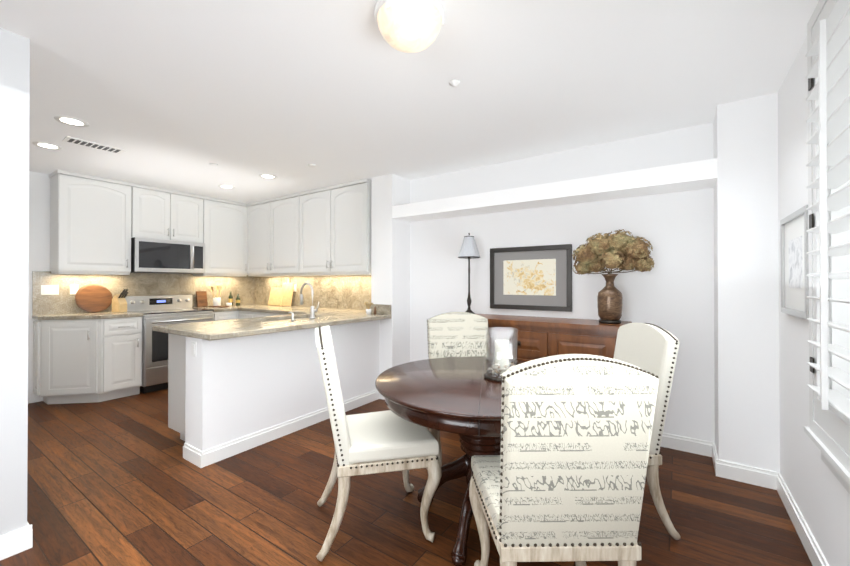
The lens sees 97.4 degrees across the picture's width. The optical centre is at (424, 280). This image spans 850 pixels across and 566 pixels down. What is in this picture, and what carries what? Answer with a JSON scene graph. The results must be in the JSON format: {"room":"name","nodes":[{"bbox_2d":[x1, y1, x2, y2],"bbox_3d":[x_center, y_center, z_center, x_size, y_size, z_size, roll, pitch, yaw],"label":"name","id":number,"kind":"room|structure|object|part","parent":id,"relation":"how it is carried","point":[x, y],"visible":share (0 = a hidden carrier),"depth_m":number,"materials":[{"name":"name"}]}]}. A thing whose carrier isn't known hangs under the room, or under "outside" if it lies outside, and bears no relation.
{"room":"dining room","nodes":[
{"label":"dining room","id":0,"kind":"room"},
{"bbox_2d":[0,28,29,535],"bbox_3d":[-3.252,0.063,2.635,3.180,2.440,0.120,0,0,34],"label":"wall","id":1,"kind":"structure","parent":0,"point":[14,148],"depth_m":1.75,"materials":[{"name":"paint"}]},
{"bbox_2d":[0,522,32,555],"bbox_3d":[-3.164,1.231,2.636,3.076,0.105,0.042,0,0,34],"label":"baseboard","id":2,"kind":"structure","parent":1,"relation":"attached to","point":[12,543],"depth_m":1.75,"materials":[{"name":"white wood"}]},
{"bbox_2d":[28,171,247,403],"bbox_3d":[-4.611,0.067,3.356,0.120,2.440,6.500,0,0,34],"label":"wall","id":3,"kind":"structure","parent":0,"point":[39,221],"depth_m":3.97,"materials":[{"name":"paint"}]},
{"bbox_2d":[48,169,131,272],"bbox_3d":[-3.752,-0.621,4.214,0.337,1.046,0.623,0,0,34],"label":"upper cabinet","id":4,"kind":"object","parent":3,"relation":"attached to","point":[91,216],"depth_m":4.06,"materials":[{"name":"white wood"}]},
{"bbox_2d":[32,271,255,312],"bbox_3d":[-3.430,0.139,4.967,0.019,0.464,2.502,0,0,34],"label":"backsplash","id":5,"kind":"structure","parent":3,"relation":"attached to","point":[51,292],"depth_m":4.63,"materials":[{"name":"beige stone"}]},
{"bbox_2d":[132,183,203,240],"bbox_3d":[-3.351,-0.823,4.805,0.337,0.636,0.792,0,0,34],"label":"upper cabinet","id":6,"kind":"object","parent":3,"relation":"attached to","point":[156,212],"depth_m":4.68,"materials":[{"name":"white wood"}]},
{"bbox_2d":[130,237,204,273],"bbox_3d":[-3.300,-0.298,4.768,0.461,0.404,0.780,0,0,34],"label":"microwave","id":7,"kind":"object","parent":6,"relation":"attached to","point":[148,255],"depth_m":4.62,"materials":[{"name":"silver metal"}]},
{"bbox_2d":[196,197,247,276],"bbox_3d":[-2.950,-0.614,5.396,0.337,1.046,0.626,0,0,34],"label":"upper cabinet","id":8,"kind":"object","parent":3,"relation":"attached to","point":[225,221],"depth_m":5.30,"materials":[{"name":"white wood"}]},
{"bbox_2d":[248,198,275,276],"bbox_3d":[-2.312,-0.614,5.521,0.618,1.046,0.337,0,0,34],"label":"upper cabinet","id":9,"kind":"object","parent":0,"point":[259,212],"depth_m":5.36,"materials":[{"name":"white wood"}]},
{"bbox_2d":[185,320,379,450],"bbox_3d":[-1.121,0.847,3.410,0.250,0.882,1.845,0,0,34],"label":"wall","id":10,"kind":"structure","parent":0,"point":[237,388],"depth_m":2.96,"materials":[{"name":"paint"}]},
{"bbox_2d":[196,390,383,467],"bbox_3d":[-1.016,1.235,3.327,0.016,0.105,1.861,0,0,34],"label":"baseboard","id":11,"kind":"structure","parent":10,"relation":"attached to","point":[210,456],"depth_m":3.00,"materials":[{"name":"white wood"}]},
{"bbox_2d":[0,389,812,565],"bbox_3d":[-2.017,1.308,1.589,6.390,0.060,6.740,0,0,34],"label":"floor","id":12,"kind":"structure","parent":0,"point":[122,481],"depth_m":2.11,"materials":[{"name":"brown wood"}]},
{"bbox_2d":[32,317,35,393],"bbox_3d":[-3.934,0.849,4.041,0.220,0.885,0.400,0,0,34],"label":"base cabinet","id":13,"kind":"object","parent":12,"relation":"on","point":[34,322],"depth_m":3.91,"materials":[{"name":"white wood"}]},
{"bbox_2d":[36,321,99,403],"bbox_3d":[-3.679,0.848,3.868,0.397,0.885,0.400,0,0,34],"label":"base cabinet","id":14,"kind":"object","parent":12,"relation":"on","point":[67,352],"depth_m":3.86,"materials":[{"name":"white wood"}]},
{"bbox_2d":[32,309,127,320],"bbox_3d":[-3.658,0.386,4.075,0.642,0.039,0.771,0,0,34],"label":"countertop","id":15,"kind":"structure","parent":14,"relation":"on","point":[39,316],"depth_m":3.90,"materials":[{"name":"beige stone"}]},
{"bbox_2d":[100,313,143,401],"bbox_3d":[-3.536,0.840,4.231,0.665,0.905,0.362,0,0,34],"label":"base cabinet","id":16,"kind":"object","parent":12,"relation":"on","point":[122,335],"depth_m":4.06,"materials":[{"name":"white wood"}]},
{"bbox_2d":[128,309,187,312],"bbox_3d":[-3.227,0.383,4.713,0.640,0.013,0.750,0,0,34],"label":"cooktop","id":17,"kind":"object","parent":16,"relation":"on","point":[129,310],"depth_m":4.58,"materials":[{"name":"silver metal"}]},
{"bbox_2d":[125,295,212,392],"bbox_3d":[-3.190,0.745,4.686,0.728,1.100,0.758,0,0,34],"label":"range","id":18,"kind":"object","parent":12,"relation":"on","point":[155,310],"depth_m":4.38,"materials":[{"name":"silver metal"}]},
{"bbox_2d":[144,309,215,392],"bbox_3d":[-3.217,0.842,4.702,0.665,0.905,0.775,0,0,34],"label":"oven","id":19,"kind":"object","parent":12,"relation":"on","point":[153,342],"depth_m":4.31,"materials":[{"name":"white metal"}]},
{"bbox_2d":[192,305,243,308],"bbox_3d":[-2.740,0.393,5.428,0.642,0.039,0.961,0,0,34],"label":"countertop","id":20,"kind":"structure","parent":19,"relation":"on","point":[193,306],"depth_m":5.16,"materials":[{"name":"beige stone"}]},
{"bbox_2d":[164,333,235,440],"bbox_3d":[-1.757,0.843,3.117,0.467,0.885,0.515,0,0,34],"label":"base cabinet","id":21,"kind":"object","parent":12,"relation":"on","point":[174,347],"depth_m":2.94,"materials":[{"name":"white wood"}]},
{"bbox_2d":[152,317,299,340],"bbox_3d":[-1.598,0.380,2.990,0.915,0.039,0.680,0,0,34],"label":"countertop","id":22,"kind":"structure","parent":21,"relation":"on","point":[206,330],"depth_m":2.86,"materials":[{"name":"beige stone"}]},
{"bbox_2d":[216,309,239,320],"bbox_3d":[-2.906,0.845,5.160,0.665,0.905,0.333,0,0,34],"label":"base cabinet","id":23,"kind":"object","parent":12,"relation":"on","point":[221,314],"depth_m":4.99,"materials":[{"name":"white wood"}]},
{"bbox_2d":[240,313,359,328],"bbox_3d":[-1.200,0.383,3.578,0.915,0.039,0.740,0,0,34],"label":"countertop","id":24,"kind":"structure","parent":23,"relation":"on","point":[302,319],"depth_m":3.48,"materials":[{"name":"beige stone"}]},
{"bbox_2d":[272,317,291,320],"bbox_3d":[-1.346,0.492,3.677,0.368,0.202,0.748,0,0,34],"label":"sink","id":25,"kind":"object","parent":24,"relation":"in","point":[273,318],"depth_m":3.79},
{"bbox_2d":[300,281,319,316],"bbox_3d":[-1.123,0.191,3.610,0.209,0.344,0.093,0,0,34],"label":"faucet","id":26,"kind":"object","parent":24,"relation":"on","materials":[{"name":"silver metal"}]},
{"bbox_2d":[244,305,379,320],"bbox_3d":[-1.409,0.389,4.636,2.450,0.039,0.777,0,0,34],"label":"countertop","id":27,"kind":"structure","parent":23,"relation":"on","point":[364,314],"depth_m":4.51,"materials":[{"name":"beige stone"}]},
{"bbox_2d":[240,309,267,316],"bbox_3d":[-2.104,0.855,5.190,0.725,0.885,0.637,0,0,34],"label":"base cabinet","id":28,"kind":"object","parent":12,"relation":"on","point":[243,312],"depth_m":4.96,"materials":[{"name":"white wood"}]},
{"bbox_2d":[268,313,279,316],"bbox_3d":[-1.514,0.853,4.790,0.700,0.885,0.637,0,0,34],"label":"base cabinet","id":29,"kind":"object","parent":12,"relation":"on","point":[269,314],"depth_m":4.67,"materials":[{"name":"white wood"}]},
{"bbox_2d":[356,313,391,322],"bbox_3d":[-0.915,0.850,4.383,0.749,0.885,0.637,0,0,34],"label":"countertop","id":30,"kind":"structure","parent":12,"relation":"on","point":[379,316],"depth_m":3.90,"materials":[{"name":"beige stone"}]},
{"bbox_2d":[315,325,440,560],"bbox_3d":[-0.274,0.756,1.980,0.597,1.046,0.535,0,0,-16],"label":"chair","id":31,"kind":"object","parent":12,"relation":"on","point":[377,442],"visible":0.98,"depth_m":1.77,"materials":[{"name":"beige fabric"}]},
{"bbox_2d":[371,174,409,374],"bbox_3d":[-0.385,0.072,4.223,0.300,2.440,0.320,0,0,34],"label":"column","id":32,"kind":"structure","parent":12,"relation":"on","point":[390,260],"depth_m":4.10,"materials":[{"name":"paint"}]},
{"bbox_2d":[375,357,527,565],"bbox_3d":[0.307,0.906,1.997,1.140,0.773,1.140,0,0,34],"label":"dining table","id":33,"kind":"object","parent":12,"relation":"on","point":[461,397],"visible":0.48,"depth_m":1.76,"materials":[{"name":"brown wood"}]},
{"bbox_2d":[484,327,517,381],"bbox_3d":[0.409,0.388,1.991,0.191,0.262,0.189,0,0,34],"label":"candle holder","id":34,"kind":"object","parent":33,"relation":"on","point":[501,365],"visible":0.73,"depth_m":1.96,"materials":[{"name":"clear glass"}]},
{"bbox_2d":[427,311,488,465],"bbox_3d":[0.272,0.760,2.615,0.535,1.046,0.597,0,0,-5],"label":"chair","id":35,"kind":"object","parent":12,"relation":"on","point":[456,334],"visible":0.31,"depth_m":2.81,"materials":[{"name":"fabric"}]},
{"bbox_2d":[475,313,631,360],"bbox_3d":[0.888,0.809,3.255,1.570,0.956,0.462,0,0,34],"label":"sideboard","id":36,"kind":"object","parent":12,"relation":"on","point":[539,337],"visible":0.17,"depth_m":2.95,"materials":[{"name":"brown wood"}]},
{"bbox_2d":[458,233,479,313],"bbox_3d":[0.428,-0.066,3.624,0.220,0.794,0.220,0,0,34],"label":"lamp","id":37,"kind":"object","parent":36,"relation":"on","point":[469,250],"visible":0.96,"depth_m":3.58,"materials":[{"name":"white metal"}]},
{"bbox_2d":[572,229,654,323],"bbox_3d":[1.433,-0.034,2.882,0.579,0.722,0.316,0,0,34],"label":"vase","id":38,"kind":"object","parent":36,"relation":"on","point":[623,250],"visible":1,"depth_m":2.82,"materials":[{"name":"brown metal"}]},
{"bbox_2d":[469,354,658,565],"bbox_3d":[0.467,0.753,1.391,0.535,1.046,0.597,0,0,-1],"label":"chair","id":39,"kind":"object","parent":12,"relation":"on","point":[561,477],"visible":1,"depth_m":1.15,"materials":[{"name":"fabric"}]},
{"bbox_2d":[613,322,680,539],"bbox_3d":[0.963,0.757,2.052,0.597,1.046,0.535,0,0,-1],"label":"chair","id":40,"kind":"object","parent":12,"relation":"on","point":[650,348],"visible":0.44,"depth_m":1.84,"materials":[{"name":"beige fabric"}]},
{"bbox_2d":[713,92,779,474],"bbox_3d":[2.141,0.062,2.510,0.295,2.440,0.320,0,0,34],"label":"column","id":41,"kind":"structure","parent":12,"relation":"on","point":[746,296],"depth_m":2.38,"materials":[{"name":"paint"}]},
{"bbox_2d":[712,454,771,488],"bbox_3d":[2.028,1.229,2.377,0.281,0.105,0.016,0,0,34],"label":"baseboard","id":42,"kind":"structure","parent":41,"relation":"attached to","point":[724,469],"depth_m":2.37,"materials":[{"name":"white wood"}]},
{"bbox_2d":[0,0,818,203],"bbox_3d":[-2.017,-1.192,1.603,6.390,0.060,6.740,0,0,34],"label":"ceiling","id":43,"kind":"structure","parent":0,"point":[178,95],"depth_m":2.18,"materials":[{"name":"paint"}]},
{"bbox_2d":[32,142,62,149],"bbox_3d":[-3.225,-1.150,3.197,0.187,0.005,0.187,0,0,-11],"label":"recessed light","id":44,"kind":"object","parent":43,"relation":"in","point":[45,145],"depth_m":3.18,"materials":[{"name":"white"}]},
{"bbox_2d":[54,116,88,126],"bbox_3d":[-2.564,-1.153,2.711,0.187,0.005,0.187,0,0,-11],"label":"recessed light","id":45,"kind":"object","parent":43,"relation":"in","point":[75,122],"depth_m":2.71,"materials":[{"name":"white"}]},
{"bbox_2d":[62,136,125,153],"bbox_3d":[-2.812,-1.149,3.182,0.150,0.009,0.380,0,0,34],"label":"ceiling vent","id":46,"kind":"object","parent":43,"relation":"in","point":[69,139],"visible":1,"depth_m":3.17,"materials":[{"name":"white metal"}]},
{"bbox_2d":[218,185,234,188],"bbox_3d":[-2.421,-1.143,4.560,0.187,0.005,0.187,0,0,-11],"label":"recessed light","id":47,"kind":"object","parent":43,"relation":"in","point":[221,186],"depth_m":4.54,"materials":[{"name":"white"}]},
{"bbox_2d":[259,174,276,178],"bbox_3d":[-1.731,-1.145,4.116,0.187,0.005,0.187,0,0,-11],"label":"recessed light","id":48,"kind":"object","parent":43,"relation":"in","point":[267,176],"depth_m":4.11,"materials":[{"name":"white"}]},
{"bbox_2d":[374,0,443,52],"bbox_3d":[-0.068,-1.096,1.634,0.304,0.131,0.304,0,0,34],"label":"dome ceiling light","id":49,"kind":"object","parent":43,"relation":"attached to","point":[410,26],"visible":1,"depth_m":1.56,"materials":[{"name":"white glass"}]},
{"bbox_2d":[449,79,459,86],"bbox_3d":[0.172,-1.148,2.185,0.065,0.021,0.065,0,0,25],"label":"smoke detector","id":50,"kind":"object","parent":43,"relation":"attached to","point":[454,82],"depth_m":2.17,"materials":[{"name":"white plastic"}]},
{"bbox_2d":[410,123,714,441],"bbox_3d":[-0.158,0.073,4.335,6.390,2.440,0.120,0,0,34],"label":"wall","id":51,"kind":"structure","parent":0,"point":[672,291],"depth_m":3.11,"materials":[{"name":"paint"}]},
{"bbox_2d":[272,193,307,276],"bbox_3d":[-1.800,-0.616,5.173,0.620,1.046,0.337,0,0,34],"label":"upper cabinet","id":52,"kind":"object","parent":51,"relation":"attached to","point":[286,209],"depth_m":5.01,"materials":[{"name":"white wood"}]},
{"bbox_2d":[256,273,387,312],"bbox_3d":[-1.578,0.141,5.211,2.772,0.464,0.019,0,0,34],"label":"backsplash","id":53,"kind":"structure","parent":51,"relation":"attached to","point":[333,290],"depth_m":5.00,"materials":[{"name":"beige stone"}]},
{"bbox_2d":[300,178,370,272],"bbox_3d":[-1.049,-0.619,4.664,1.196,1.046,0.337,0,0,34],"label":"upper cabinet","id":54,"kind":"object","parent":51,"relation":"attached to","point":[335,220],"depth_m":4.46,"materials":[{"name":"white wood"}]},
{"bbox_2d":[490,244,571,311],"bbox_3d":[0.965,-0.022,3.481,0.770,0.590,0.030,0,0,34],"label":"picture","id":55,"kind":"object","parent":51,"relation":"attached to","point":[532,278],"visible":0.96,"depth_m":3.46,"materials":[{"name":"grey"}]},
{"bbox_2d":[392,158,716,221],"bbox_3d":[0.879,-0.738,3.370,2.755,0.130,0.320,0,0,34],"label":"beam","id":56,"kind":"structure","parent":51,"relation":"attached to","point":[694,175],"depth_m":3.02,"materials":[{"name":"paint"}]},
{"bbox_2d":[661,433,716,456],"bbox_3d":[0.964,1.235,3.486,2.755,0.105,0.016,0,0,34],"label":"baseboard","id":57,"kind":"structure","parent":51,"relation":"attached to","point":[696,446],"depth_m":2.79,"materials":[{"name":"white wood"}]},
{"bbox_2d":[778,37,849,565],"bbox_3d":[0.578,0.048,-0.164,0.120,2.440,6.500,0,0,34],"label":"wall","id":58,"kind":"structure","parent":0,"point":[820,494],"depth_m":1.90,"materials":[{"name":"paint"}]},
{"bbox_2d":[780,205,808,318],"bbox_3d":[1.897,-0.083,1.915,0.025,0.525,0.520,0,0,34],"label":"picture","id":59,"kind":"object","parent":58,"relation":"attached to","point":[794,260],"visible":0.67,"depth_m":1.91,"materials":[{"name":"white paper"}]},
{"bbox_2d":[772,471,828,565],"bbox_3d":[0.432,1.215,-0.264,0.016,0.105,6.180,0,0,34],"label":"baseboard","id":60,"kind":"structure","parent":58,"relation":"attached to","point":[811,546],"depth_m":1.87,"materials":[{"name":"white wood"}]},
{"bbox_2d":[804,0,849,493],"bbox_3d":[0.987,-0.239,0.370,0.401,2.420,3.440,0,0,34],"label":"window shutters","id":61,"kind":"object","parent":58,"relation":"attached to","point":[827,430],"depth_m":1.36,"materials":[{"name":"white wood"}]},
{"bbox_3d":[1.594,-0.238,1.542,0.005,1.230,0.042,0,0,34],"label":"window hinges","id":62,"kind":"part","parent":61,"relation":"part of","materials":[{"name":"white wood"}]}
]}

